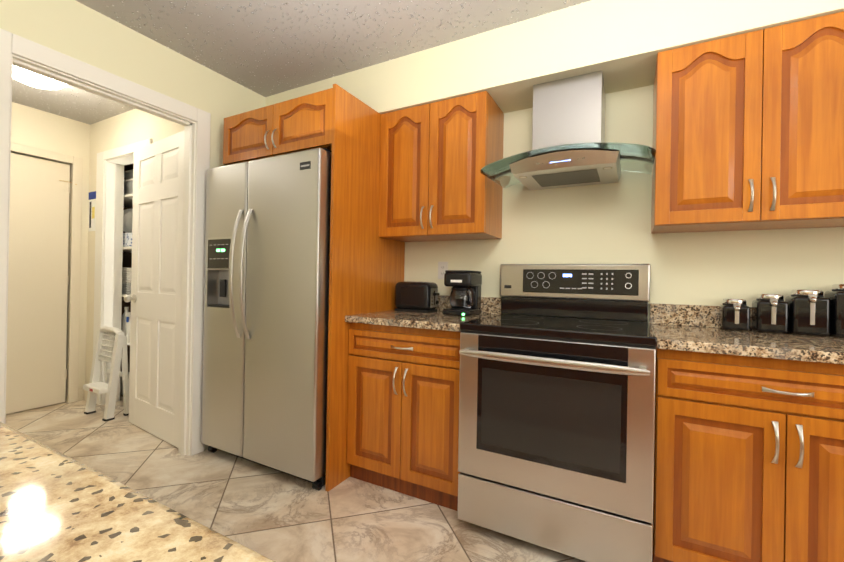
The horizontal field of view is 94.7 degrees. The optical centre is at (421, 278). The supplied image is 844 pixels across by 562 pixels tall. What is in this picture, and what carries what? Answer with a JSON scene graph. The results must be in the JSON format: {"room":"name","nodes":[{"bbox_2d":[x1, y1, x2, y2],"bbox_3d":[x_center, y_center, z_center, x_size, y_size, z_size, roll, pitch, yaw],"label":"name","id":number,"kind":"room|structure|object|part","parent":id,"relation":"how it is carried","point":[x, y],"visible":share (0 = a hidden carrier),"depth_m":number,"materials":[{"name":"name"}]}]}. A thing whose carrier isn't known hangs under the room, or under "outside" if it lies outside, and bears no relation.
{"room":"kitchen","nodes":[
{"label":"kitchen","id":0,"kind":"room"},
{"bbox_2d":[65,120,89,401],"bbox_3d":[-3.019,-0.152,3.493,0.120,2.440,0.240,1,0,28],"label":"wall","id":1,"kind":"structure","parent":0,"point":[81,139],"depth_m":3.42,"materials":[{"name":"beige paint"}]},
{"bbox_2d":[11,102,74,164],"bbox_3d":[-3.257,-1.190,3.017,0.120,0.375,0.845,1,0,28],"label":"lintel","id":2,"kind":"object","parent":1,"relation":"attached to","point":[36,128],"visible":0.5,"depth_m":3.18,"materials":[{"name":"beige paint"}]},
{"bbox_2d":[11,142,82,402],"bbox_3d":[-3.200,0.002,3.014,0.018,2.123,0.887,1,0,28],"label":"door frame","id":3,"kind":"structure","parent":1,"relation":"attached to","point":[75,277],"depth_m":3.36,"materials":[{"name":"beige wood"}]},
{"bbox_2d":[78,387,83,400],"bbox_3d":[-2.998,1.011,3.427,0.016,0.115,0.053,1,0,28],"label":"baseboard","id":4,"kind":"structure","parent":1,"relation":"attached to","point":[80,393],"depth_m":3.41,"materials":[{"name":"beige"}]},
{"bbox_2d":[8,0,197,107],"bbox_3d":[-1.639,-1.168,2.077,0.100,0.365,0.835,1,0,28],"label":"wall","id":5,"kind":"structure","parent":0,"point":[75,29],"depth_m":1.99,"materials":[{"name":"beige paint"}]},
{"bbox_2d":[120,163,133,371],"bbox_3d":[-2.993,-0.151,3.912,0.012,2.440,0.523,1,0,28],"label":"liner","id":6,"kind":"object","parent":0,"point":[127,260],"visible":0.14,"depth_m":3.93,"materials":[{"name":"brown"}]},
{"bbox_2d":[0,0,264,449],"bbox_3d":[-1.911,-0.136,1.601,0.100,2.440,3.600,1,0,28],"label":"wall","id":7,"kind":"structure","parent":0,"point":[220,97],"depth_m":2.54,"materials":[{"name":"beige paint"}]},
{"bbox_2d":[4,54,12,423],"bbox_3d":[-1.854,0.048,1.714,0.107,2.075,0.015,1,0,28],"label":"trim","id":8,"kind":"structure","parent":7,"relation":"attached to","point":[8,239],"depth_m":1.69,"materials":[{"name":"white wood"}]},
{"bbox_2d":[13,54,194,125],"bbox_3d":[-1.643,-0.978,2.077,0.107,0.015,0.805,1,0,28],"label":"trim","id":9,"kind":"structure","parent":7,"relation":"attached to","point":[21,59],"depth_m":1.98,"materials":[{"name":"white wood"}]},
{"bbox_2d":[0,28,210,455],"bbox_3d":[-1.633,0.014,2.061,0.080,2.152,0.989,1,0,28],"label":"door frame","id":10,"kind":"structure","parent":7,"relation":"attached to","point":[202,157],"depth_m":2.21,"materials":[{"name":"white wood"}]},
{"bbox_2d":[178,122,195,455],"bbox_3d":[-1.468,0.056,2.437,0.107,2.075,0.015,1,0,28],"label":"trim","id":11,"kind":"structure","parent":7,"relation":"attached to","point":[190,289],"depth_m":2.41,"materials":[{"name":"white wood"}]},
{"bbox_2d":[85,114,184,383],"bbox_3d":[-2.165,-0.138,3.098,1.760,2.440,0.130,1,0,28],"label":"wall","id":12,"kind":"structure","parent":0,"point":[97,137],"depth_m":3.41,"materials":[{"name":"beige paint"}]},
{"bbox_2d":[84,390,87,400],"bbox_3d":[-2.912,1.012,3.402,0.155,0.115,0.016,1,0,28],"label":"baseboard","id":13,"kind":"structure","parent":12,"relation":"attached to","point":[85,394],"depth_m":3.42,"materials":[{"name":"beige"}]},
{"bbox_2d":[89,191,95,230],"bbox_3d":[-2.899,-0.593,3.418,0.130,0.345,0.006,1,0,28],"label":"card","id":14,"kind":"object","parent":12,"relation":"attached to","point":[92,209],"visible":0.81,"depth_m":3.41,"materials":[{"name":"white paper"}]},
{"bbox_2d":[93,152,105,404],"bbox_3d":[-2.771,-0.006,3.337,0.125,2.157,0.018,1,0,28],"label":"trim","id":15,"kind":"structure","parent":12,"relation":"attached to","point":[99,242],"depth_m":3.32,"materials":[{"name":"white"}]},
{"bbox_2d":[101,161,123,404],"bbox_3d":[-2.682,0.029,3.373,0.015,2.090,0.134,1,0,28],"label":"trim","id":16,"kind":"structure","parent":12,"relation":"attached to","point":[113,245],"depth_m":3.37,"materials":[{"name":"white wood"}]},
{"bbox_2d":[106,153,133,164],"bbox_3d":[-2.381,-1.004,3.224,0.625,0.015,0.134,1,0,28],"label":"trim","id":17,"kind":"structure","parent":12,"relation":"attached to","point":[126,159],"depth_m":3.28,"materials":[{"name":"white wood"}]},
{"bbox_2d":[104,140,144,159],"bbox_3d":[-2.415,-1.042,3.158,0.639,0.075,0.018,1,0,28],"label":"trim","id":18,"kind":"structure","parent":12,"relation":"attached to","point":[120,151],"depth_m":3.16,"materials":[{"name":"white wood"}]},
{"bbox_2d":[106,109,148,150],"bbox_3d":[-2.378,-1.186,3.224,0.655,0.350,0.130,1,0,28],"label":"lintel","id":19,"kind":"object","parent":12,"relation":"attached to","point":[127,128],"visible":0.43,"depth_m":3.16,"materials":[{"name":"beige paint"}]},
{"bbox_2d":[145,138,152,145],"bbox_3d":[-2.119,0.004,2.988,0.075,2.157,0.018,1,0,28],"label":"trim","id":20,"kind":"structure","parent":12,"relation":"attached to","point":[148,141],"depth_m":2.98,"materials":[{"name":"white wood"}]},
{"bbox_2d":[124,130,183,447],"bbox_3d":[-1.841,0.059,2.708,0.824,2.040,0.155,1,0,34],"label":"door","id":21,"kind":"structure","parent":12,"relation":"in","point":[154,298],"depth_m":2.69,"materials":[{"name":"white wood"}]},
{"bbox_2d":[5,394,585,561],"bbox_3d":[-0.743,1.129,0.963,7.000,0.050,4.000,1,0,28],"label":"floor","id":22,"kind":"structure","parent":0,"point":[273,515],"depth_m":1.91,"materials":[{"name":"tile"}]},
{"bbox_2d":[83,326,128,420],"bbox_3d":[-2.506,0.729,3.082,0.344,0.694,0.199,1,0,28],"label":"step stool","id":23,"kind":"object","parent":22,"relation":"on","point":[111,345],"visible":1,"depth_m":3.07,"materials":[{"name":"white plastic"}]},
{"bbox_2d":[120,372,129,394],"bbox_3d":[-2.681,0.959,3.641,0.150,0.229,0.200,1,0,28],"label":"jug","id":24,"kind":"object","parent":22,"relation":"on","point":[121,387],"visible":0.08,"depth_m":3.57,"materials":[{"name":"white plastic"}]},
{"bbox_2d":[0,422,274,561],"bbox_3d":[0.195,0.663,-0.285,3.777,0.912,0.716,1,0,28],"label":"countertop","id":25,"kind":"structure","parent":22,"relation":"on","point":[56,506],"depth_m":0.32,"materials":[{"name":"beige stone"}]},
{"bbox_2d":[201,148,331,490],"bbox_3d":[-0.785,0.208,2.518,0.940,1.797,0.854,1,0,28],"label":"fridge","id":26,"kind":"object","parent":22,"relation":"on","point":[266,311],"visible":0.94,"depth_m":2.15,"materials":[{"name":"grey metal"}]},
{"bbox_3d":[-1.173,0.172,2.384,0.382,1.717,0.107,1,0,28],"label":"door","id":27,"kind":"part","parent":26,"relation":"part of","materials":[{"name":"silver metal"}]},
{"bbox_2d":[343,323,460,510],"bbox_3d":[0.034,0.683,2.251,0.700,0.874,0.598,1,0,28],"label":"base cabinet","id":28,"kind":"object","parent":22,"relation":"on","point":[401,384],"depth_m":1.99,"materials":[{"name":"brown wood"}]},
{"bbox_2d":[343,311,491,330],"bbox_3d":[0.034,0.226,2.237,0.700,0.036,0.632,1,0,28],"label":"countertop","id":29,"kind":"structure","parent":28,"relation":"on","point":[431,321],"depth_m":2.04,"materials":[{"name":"beige stone"}]},
{"bbox_2d":[395,281,439,312],"bbox_3d":[-0.023,0.112,2.488,0.280,0.188,0.160,1,0,28],"label":"toaster","id":30,"kind":"object","parent":29,"relation":"on","point":[416,296],"visible":1,"depth_m":2.42,"materials":[{"name":"black"}]},
{"bbox_2d":[442,270,481,315],"bbox_3d":[0.246,0.081,2.304,0.177,0.259,0.231,1,0,28],"label":"coffee maker","id":31,"kind":"object","parent":29,"relation":"on","point":[465,295],"visible":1,"depth_m":2.23,"materials":[{"name":"black plastic"}]},
{"bbox_2d":[458,264,656,561],"bbox_3d":[0.637,0.523,1.823,0.756,1.215,0.737,1,0,28],"label":"range","id":32,"kind":"object","parent":22,"relation":"on","point":[556,440],"visible":1,"depth_m":1.57,"materials":[{"name":"silver metal"}]},
{"bbox_2d":[653,351,843,561],"bbox_3d":[1.369,0.706,1.537,0.799,0.874,0.598,1,0,28],"label":"base cabinet","id":33,"kind":"object","parent":22,"relation":"on","point":[749,425],"depth_m":1.34,"materials":[{"name":"brown wood"}]},
{"bbox_2d":[650,323,843,366],"bbox_3d":[1.947,0.258,1.213,2.114,0.036,0.632,1,0,28],"label":"countertop","id":34,"kind":"structure","parent":33,"relation":"on","point":[794,348],"depth_m":1.39,"materials":[{"name":"beige stone"}]},
{"bbox_2d":[719,298,750,330],"bbox_3d":[1.416,0.161,1.761,0.100,0.140,0.119,1,0,28],"label":"canister","id":35,"kind":"object","parent":34,"relation":"on","point":[734,314],"visible":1,"depth_m":1.73,"materials":[{"name":"black glass"}]},
{"bbox_2d":[752,294,788,333],"bbox_3d":[1.523,0.149,1.700,0.106,0.166,0.125,1,0,28],"label":"canister","id":36,"kind":"object","parent":34,"relation":"on","point":[770,313],"visible":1,"depth_m":1.67,"materials":[{"name":"black glass"}]},
{"bbox_2d":[785,290,830,335],"bbox_3d":[1.626,0.140,1.640,0.116,0.188,0.135,1,0,28],"label":"canister","id":37,"kind":"object","parent":34,"relation":"on","point":[809,312],"visible":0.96,"depth_m":1.60,"materials":[{"name":"black glass"}]},
{"bbox_2d":[824,284,843,337],"bbox_3d":[1.739,0.129,1.574,0.126,0.214,0.145,1,0,28],"label":"canister","id":38,"kind":"object","parent":34,"relation":"on","point":[835,295],"visible":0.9,"depth_m":1.56,"materials":[{"name":"black glass"}]},
{"bbox_2d":[12,0,590,124],"bbox_3d":[-0.698,-1.360,0.967,7.000,0.050,4.000,1,0,28],"label":"ceiling","id":39,"kind":"structure","parent":0,"point":[265,48],"depth_m":2.10,"materials":[{"name":"white paint"}]},
{"bbox_2d":[12,65,66,89],"bbox_3d":[-2.530,-1.313,2.547,0.340,0.104,0.340,1,0,28],"label":"light","id":40,"kind":"object","parent":39,"relation":"attached to","point":[29,78],"visible":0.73,"depth_m":2.51,"materials":[{"name":"white"}]},
{"bbox_2d":[265,0,843,113],"bbox_3d":[0.949,-1.152,1.932,4.600,0.304,0.339,1,0,28],"label":"soffit","id":41,"kind":"structure","parent":0,"point":[620,44],"depth_m":1.91,"materials":[{"name":"beige paint"}]},
{"bbox_2d":[404,85,843,322],"bbox_3d":[0.157,-0.097,2.605,7.000,2.440,0.120,1,0,28],"label":"wall","id":42,"kind":"structure","parent":0,"point":[608,223],"depth_m":2.04,"materials":[{"name":"beige paint"}]},
{"bbox_2d":[223,84,378,186],"bbox_3d":[-0.693,-0.865,2.581,0.900,0.301,0.733,1,0,28],"label":"upper cabinet","id":43,"kind":"object","parent":42,"relation":"attached to","point":[332,119],"depth_m":2.20,"materials":[{"name":"brown wood"}]},
{"bbox_2d":[375,91,503,242],"bbox_3d":[0.114,-0.631,2.379,0.681,0.760,0.323,1,0,28],"label":"upper cabinet","id":44,"kind":"object","parent":42,"relation":"attached to","point":[430,185],"depth_m":2.22,"materials":[{"name":"brown wood"}]},
{"bbox_2d":[438,262,447,278],"bbox_3d":[0.136,-0.055,2.542,0.070,0.114,0.008,1,0,28],"label":"electrical outlet","id":45,"kind":"object","parent":42,"relation":"attached to","point":[442,267],"visible":0.94,"depth_m":2.54,"materials":[{"name":"white plastic"}]},
{"bbox_2d":[480,71,655,189],"bbox_3d":[0.728,-0.758,1.962,0.768,0.486,0.482,1,0,28],"label":"range hood","id":46,"kind":"object","parent":42,"relation":"attached to","point":[571,147],"visible":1,"depth_m":1.91,"materials":[{"name":"silver metal"}]},
{"bbox_2d":[435,295,754,330],"bbox_3d":[1.448,0.180,1.828,3.577,0.103,0.021,1,0,28],"label":"backsplash","id":47,"kind":"structure","parent":42,"relation":"attached to","point":[685,315],"depth_m":1.92,"materials":[{"name":"beige stone"}]},
{"bbox_2d":[651,11,843,233],"bbox_3d":[1.447,-0.608,1.666,0.778,0.760,0.323,1,0,28],"label":"upper cabinet","id":48,"kind":"object","parent":42,"relation":"attached to","point":[748,128],"depth_m":1.56,"materials":[{"name":"brown wood"}]},
{"bbox_3d":[-2.321,-0.139,3.855,1.250,2.440,0.012,1,0,28],"label":"wall","id":49,"kind":"structure","parent":0,"visible":0},
{"bbox_2d":[123,246,131,251],"bbox_3d":[-2.439,-0.271,3.619,1.234,0.020,0.515,1,0,28],"label":"shelf","id":50,"kind":"object","parent":49,"relation":"attached to","point":[127,249],"visible":0.08,"depth_m":3.49,"materials":[{"name":"white wood"}]},
{"bbox_2d":[123,233,131,246],"bbox_3d":[-2.689,-0.348,3.637,0.500,0.124,0.280,1,0,28],"label":"pack","id":51,"kind":"object","parent":50,"relation":"on","point":[127,239],"visible":0.12,"depth_m":3.43},
{"bbox_2d":[123,209,132,232],"bbox_3d":[-2.708,-0.539,3.638,0.166,0.233,0.229,1,0,28],"label":"paper plates","id":52,"kind":"object","parent":51,"relation":"on","point":[127,219],"visible":0.4,"depth_m":3.57,"materials":[{"name":"white paper"}]},
{"bbox_2d":[124,193,132,206],"bbox_3d":[-2.430,-0.730,3.619,1.234,0.020,0.515,1,0,28],"label":"shelf","id":53,"kind":"object","parent":49,"relation":"attached to","point":[128,200],"visible":0.06,"depth_m":3.59,"materials":[{"name":"white wood"}]},
{"bbox_2d":[124,178,132,194],"bbox_3d":[-2.610,-0.821,3.623,0.312,0.154,0.272,1,0,28],"label":"storage box","id":54,"kind":"object","parent":53,"relation":"on","point":[128,186],"visible":0.04,"depth_m":3.49,"materials":[{"name":"white plastic"}]},
{"bbox_2d":[124,169,132,179],"bbox_3d":[-2.607,-0.946,3.623,0.232,0.094,0.212,1,0,28],"label":"storage box","id":55,"kind":"object","parent":54,"relation":"on","point":[128,174],"visible":0.19,"depth_m":3.55,"materials":[{"name":"white plastic"}]},
{"bbox_3d":[-2.454,0.568,3.617,1.234,0.020,0.515,1,0,28],"label":"shelf","id":56,"kind":"object","parent":49,"relation":"attached to","visible":0},
{"bbox_2d":[122,307,128,335],"bbox_3d":[-2.675,0.403,3.519,0.065,0.300,0.065,1,0,28],"label":"spray can","id":57,"kind":"object","parent":56,"relation":"on","point":[126,309],"visible":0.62,"depth_m":3.49,"materials":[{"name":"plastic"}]},
{"bbox_2d":[125,312,130,341],"bbox_3d":[-2.598,0.424,3.472,0.079,0.260,0.090,1,0,28],"label":"spray bottle","id":58,"kind":"object","parent":56,"relation":"on","point":[128,316],"visible":0.54,"depth_m":3.44,"materials":[{"name":"white plastic"}]},
{"bbox_3d":[-2.446,0.150,3.618,1.234,0.020,0.515,1,0,28],"label":"shelf","id":59,"kind":"object","parent":49,"relation":"attached to","visible":0},
{"bbox_2d":[122,267,131,293],"bbox_3d":[-2.674,0.016,3.614,0.220,0.238,0.220,1,0,28],"label":"containers","id":60,"kind":"object","parent":59,"relation":"on","point":[126,280],"visible":0.25,"depth_m":3.48,"materials":[{"name":"white plastic"}]},
{"bbox_3d":[-3.942,-0.172,1.769,0.120,2.440,1.980,1,0,28],"label":"wall","id":61,"kind":"structure","parent":0,"visible":0},
{"bbox_2d":[6,153,71,413],"bbox_3d":[-3.248,0.034,3.012,0.047,2.042,0.824,1,0,28],"label":"slab door","id":62,"kind":"structure","parent":61,"relation":"in","point":[38,282],"depth_m":3.18,"materials":[{"name":"beige wood"}]}
]}

